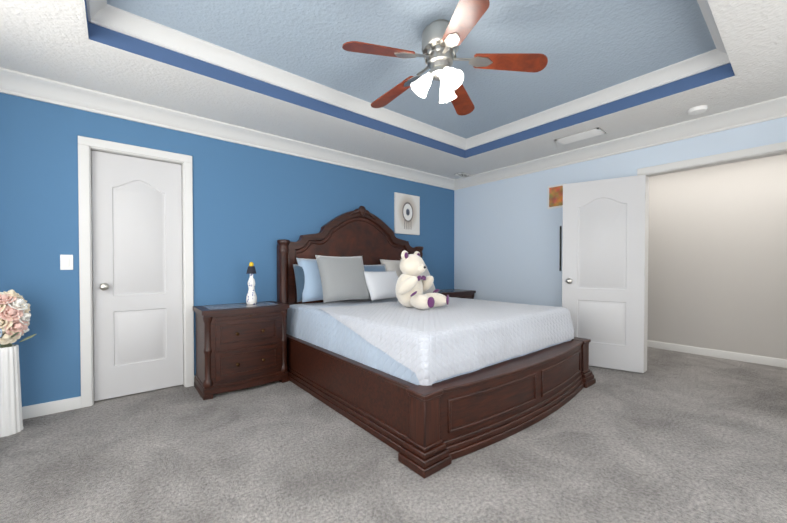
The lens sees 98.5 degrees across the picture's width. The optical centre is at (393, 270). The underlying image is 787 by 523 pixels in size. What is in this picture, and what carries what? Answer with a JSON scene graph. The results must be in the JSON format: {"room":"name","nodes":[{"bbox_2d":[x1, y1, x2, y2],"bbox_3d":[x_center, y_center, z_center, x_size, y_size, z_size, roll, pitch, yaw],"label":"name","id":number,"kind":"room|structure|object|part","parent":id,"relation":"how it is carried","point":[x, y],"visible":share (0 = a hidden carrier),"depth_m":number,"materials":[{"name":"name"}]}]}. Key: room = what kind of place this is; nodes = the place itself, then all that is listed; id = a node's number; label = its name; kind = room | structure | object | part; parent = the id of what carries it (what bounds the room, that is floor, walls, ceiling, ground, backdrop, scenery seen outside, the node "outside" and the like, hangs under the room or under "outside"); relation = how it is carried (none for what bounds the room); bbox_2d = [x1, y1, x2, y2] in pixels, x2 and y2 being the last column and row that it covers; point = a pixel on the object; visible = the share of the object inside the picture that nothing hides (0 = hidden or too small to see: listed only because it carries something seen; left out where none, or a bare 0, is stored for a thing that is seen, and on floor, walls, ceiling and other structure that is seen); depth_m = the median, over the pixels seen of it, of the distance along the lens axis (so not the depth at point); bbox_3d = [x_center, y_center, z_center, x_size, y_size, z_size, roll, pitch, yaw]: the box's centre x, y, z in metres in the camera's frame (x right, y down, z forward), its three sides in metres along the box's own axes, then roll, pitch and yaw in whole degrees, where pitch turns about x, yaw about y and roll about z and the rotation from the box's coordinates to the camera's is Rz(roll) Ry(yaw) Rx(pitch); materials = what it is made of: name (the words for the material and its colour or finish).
{"room":"bedroom","nodes":[
{"label":"bedroom","id":0,"kind":"room"},
{"bbox_2d":[0,93,453,406],"bbox_3d":[-0.537,-0.345,4.329,6.870,2.800,0.170,-1,1,-39],"label":"wall","id":1,"kind":"structure","parent":0,"point":[252,204],"depth_m":3.13,"materials":[{"name":"blue paint"}]},
{"bbox_2d":[22,396,80,419],"bbox_3d":[-2.731,1.036,2.422,0.734,0.090,0.012,-1,1,-39],"label":"baseboard","id":2,"kind":"structure","parent":1,"relation":"attached to","point":[46,408],"depth_m":2.55,"materials":[{"name":"white wood"}]},
{"bbox_2d":[60,255,72,269],"bbox_3d":[-2.503,-0.062,2.596,0.072,0.116,0.010,-1,1,-39],"label":"light switch","id":3,"kind":"object","parent":1,"relation":"attached to","point":[66,262],"visible":1,"depth_m":2.59,"materials":[{"name":"white plastic"}]},
{"bbox_2d":[78,136,193,407],"bbox_3d":[-2.187,0.013,2.932,0.772,2.121,0.136,-1,1,-39],"label":"door frame","id":4,"kind":"structure","parent":1,"relation":"attached to","point":[86,145],"depth_m":2.72,"materials":[{"name":"white wood"}]},
{"bbox_2d":[91,150,182,400],"bbox_3d":[-2.180,0.047,2.924,0.620,2.030,0.105,-1,1,-39],"label":"closet door","id":5,"kind":"structure","parent":1,"relation":"in","point":[137,271],"depth_m":2.92,"materials":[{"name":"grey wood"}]},
{"bbox_2d":[0,67,459,189],"bbox_3d":[-0.995,-1.331,3.755,5.210,0.132,0.115,-1,1,-39],"label":"crown molding","id":6,"kind":"structure","parent":1,"relation":"attached to","point":[15,83],"depth_m":3.03,"materials":[{"name":"white wood"}]},
{"bbox_2d":[394,192,419,234],"bbox_3d":[0.195,-0.791,4.795,0.460,0.560,0.028,-1,1,-39],"label":"picture","id":7,"kind":"object","parent":1,"relation":"attached to","point":[406,213],"visible":0.96,"depth_m":4.77,"materials":[{"name":"white paper"}]},
{"bbox_2d":[0,347,786,522],"bbox_3d":[1.313,1.135,2.102,6.870,0.100,5.890,-1,1,-39],"label":"floor","id":8,"kind":"structure","parent":0,"point":[669,436],"depth_m":1.93,"materials":[{"name":"carpet"}]},
{"bbox_2d":[0,289,35,437],"bbox_3d":[-2.619,0.607,2.168,0.466,0.954,0.327,-1,1,-39],"label":"vase","id":9,"kind":"object","parent":8,"relation":"on","point":[15,315],"visible":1,"depth_m":2.23,"materials":[{"name":"white ceramic"}]},
{"bbox_2d":[193,301,289,399],"bbox_3d":[-1.407,0.700,3.174,0.744,0.742,0.492,-1,1,-39],"label":"nightstand","id":10,"kind":"object","parent":8,"relation":"on","point":[239,346],"visible":1,"depth_m":2.98,"materials":[{"name":"brown wood"}]},
{"bbox_2d":[246,262,256,303],"bbox_3d":[-1.377,0.122,3.287,0.100,0.408,0.100,-1,1,-39],"label":"lamp","id":11,"kind":"object","parent":10,"relation":"on","point":[251,297],"visible":1,"depth_m":3.26,"materials":[{"name":"ceramic"}]},
{"bbox_2d":[277,206,595,478],"bbox_3d":[0.316,0.141,3.355,2.276,1.855,2.385,-1,1,-39],"label":"bed","id":12,"kind":"object","parent":8,"relation":"on","point":[426,393],"visible":0.88,"depth_m":2.53,"materials":[{"name":"brown wood"}]},
{"bbox_3d":[-0.400,0.129,4.224,2.112,1.855,0.132,-1,1,-39],"label":"headboard","id":13,"kind":"part","parent":12,"relation":"part of","materials":[{"name":"brown wood"}]},
{"bbox_2d":[395,250,448,308],"bbox_3d":[0.251,0.085,3.172,0.453,0.542,0.498,-1,1,-39],"label":"teddy bear","id":14,"kind":"object","parent":12,"relation":"on","point":[412,285],"visible":1,"depth_m":3.13},
{"bbox_2d":[287,298,571,384],"bbox_3d":[0.295,0.582,3.387,2.011,0.448,2.080,-1,1,-39],"label":"blanket","id":15,"kind":"object","parent":12,"relation":"on","point":[410,345],"depth_m":2.53,"materials":[{"name":"white fabric"}]},
{"bbox_3d":[0.338,0.859,3.338,2.276,0.418,2.317,-1,1,-39],"label":"frame","id":16,"kind":"part","parent":12,"relation":"part of","materials":[{"name":"brown wood"}]},
{"bbox_2d":[319,297,573,385],"bbox_3d":[0.494,0.663,3.156,2.042,0.624,1.512,-1,1,-39],"label":"quilt","id":17,"kind":"object","parent":12,"relation":"on","point":[462,338],"depth_m":2.46,"materials":[{"name":"grey fabric"}]},
{"bbox_2d":[438,289,475,298],"bbox_3d":[0.832,0.675,5.017,0.744,0.742,0.492,-1,1,-39],"label":"nightstand","id":18,"kind":"object","parent":8,"relation":"on","point":[459,293],"visible":0.15,"depth_m":4.90,"materials":[{"name":"brown wood"}]},
{"bbox_2d":[0,0,786,178],"bbox_3d":[1.313,-1.515,2.067,6.630,0.280,5.650,-1,1,-39],"label":"ceiling","id":19,"kind":"structure","parent":0,"point":[586,47],"depth_m":2.44,"materials":[{"name":"white"}]},
{"bbox_2d":[86,0,111,23],"bbox_3d":[-1.020,-1.513,1.117,0.085,0.098,2.190,-1,1,-39],"label":"crown molding","id":20,"kind":"structure","parent":19,"relation":"attached to","point":[102,13],"depth_m":2.00,"materials":[{"name":"white wood"}]},
{"bbox_2d":[88,6,469,149],"bbox_3d":[-0.433,-1.540,3.102,3.530,0.098,0.093,-1,1,-39],"label":"crown molding","id":21,"kind":"structure","parent":19,"relation":"attached to","point":[124,22],"depth_m":2.58,"materials":[{"name":"white wood"}]},
{"bbox_2d":[342,0,547,115],"bbox_3d":[0.266,-1.322,2.226,1.251,0.510,1.225,-1,1,-39],"label":"ceiling fan","id":22,"kind":"object","parent":19,"relation":"hanging from","point":[442,40],"visible":1,"depth_m":2.12,"materials":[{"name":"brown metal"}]},
{"bbox_2d":[454,172,472,177],"bbox_3d":[1.053,-1.408,5.035,0.300,0.012,0.160,-1,1,-39],"label":"ceiling vent","id":23,"kind":"object","parent":19,"relation":"in","point":[463,175],"visible":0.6,"depth_m":5.01,"materials":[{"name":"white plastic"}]},
{"bbox_2d":[555,127,605,144],"bbox_3d":[1.937,-1.388,3.522,0.200,0.012,0.420,-1,1,-39],"label":"ceiling vent","id":24,"kind":"object","parent":19,"relation":"in","point":[591,133],"visible":1,"depth_m":3.50,"materials":[{"name":"white plastic"}]},
{"bbox_2d":[468,52,715,147],"bbox_3d":[1.628,-1.542,3.297,0.085,0.098,2.190,-1,1,-39],"label":"crown molding","id":25,"kind":"structure","parent":19,"relation":"attached to","point":[700,63],"depth_m":3.00,"materials":[{"name":"white wood"}]},
{"bbox_2d":[687,105,707,114],"bbox_3d":[2.609,-1.368,2.910,0.132,0.036,0.132,-1,1,-39],"label":"smoke detector","id":26,"kind":"object","parent":19,"relation":"attached to","point":[696,110],"visible":0.98,"depth_m":2.88,"materials":[{"name":"white plastic"}]},
{"bbox_2d":[697,0,729,66],"bbox_3d":[1.040,-1.516,1.313,3.530,0.098,0.093,-1,1,-39],"label":"crown molding","id":27,"kind":"structure","parent":19,"relation":"attached to","point":[719,56],"depth_m":2.27,"materials":[{"name":"white wood"}]},
{"bbox_2d":[454,117,786,306],"bbox_3d":[2.473,-0.337,3.750,0.120,2.800,4.550,-1,1,-39],"label":"wall","id":28,"kind":"structure","parent":0,"point":[506,240],"depth_m":4.47,"materials":[{"name":"blue paint"}]},
{"bbox_2d":[548,183,565,208],"bbox_3d":[2.017,-0.913,4.190,0.013,0.280,0.220,-1,1,-39],"label":"picture","id":29,"kind":"object","parent":28,"relation":"attached to","point":[555,196],"visible":0.71,"depth_m":4.19,"materials":[{"name":"paper"}]},
{"bbox_2d":[559,226,561,270],"bbox_3d":[2.050,-0.268,4.159,0.010,0.550,0.018,-1,1,-39],"label":"strap","id":30,"kind":"object","parent":28,"relation":"attached to","point":[560,247],"visible":1,"depth_m":4.15,"materials":[{"name":"black"}]},
{"bbox_2d":[562,174,645,372],"bbox_3d":[2.259,0.037,3.686,0.758,2.030,0.175,1,1,34],"label":"hall door","id":31,"kind":"structure","parent":28,"relation":"in","point":[603,267],"depth_m":3.64,"materials":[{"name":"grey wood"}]},
{"bbox_2d":[456,96,786,188],"bbox_3d":[2.389,-1.330,3.655,0.115,0.132,4.290,-1,1,-39],"label":"crown molding","id":32,"kind":"structure","parent":28,"relation":"attached to","point":[776,108],"depth_m":3.43,"materials":[{"name":"white wood"}]},
{"bbox_2d":[637,141,786,371],"bbox_3d":[3.131,0.012,2.956,0.152,2.123,1.666,-1,1,-39],"label":"door frame","id":33,"kind":"structure","parent":28,"relation":"attached to","point":[775,149],"depth_m":3.24,"materials":[{"name":"white wood"}]},
{"bbox_2d":[647,154,786,359],"bbox_3d":[3.957,-0.343,4.182,0.120,2.800,5.770,-1,1,-39],"label":"wall","id":34,"kind":"structure","parent":0,"point":[717,257],"depth_m":4.08,"materials":[{"name":"beige paint"}]},
{"bbox_2d":[647,340,786,367],"bbox_3d":[3.868,1.012,4.204,0.012,0.090,5.650,-1,1,-39],"label":"baseboard","id":35,"kind":"structure","parent":34,"relation":"attached to","point":[757,359],"depth_m":4.09,"materials":[{"name":"white wood"}]}
]}

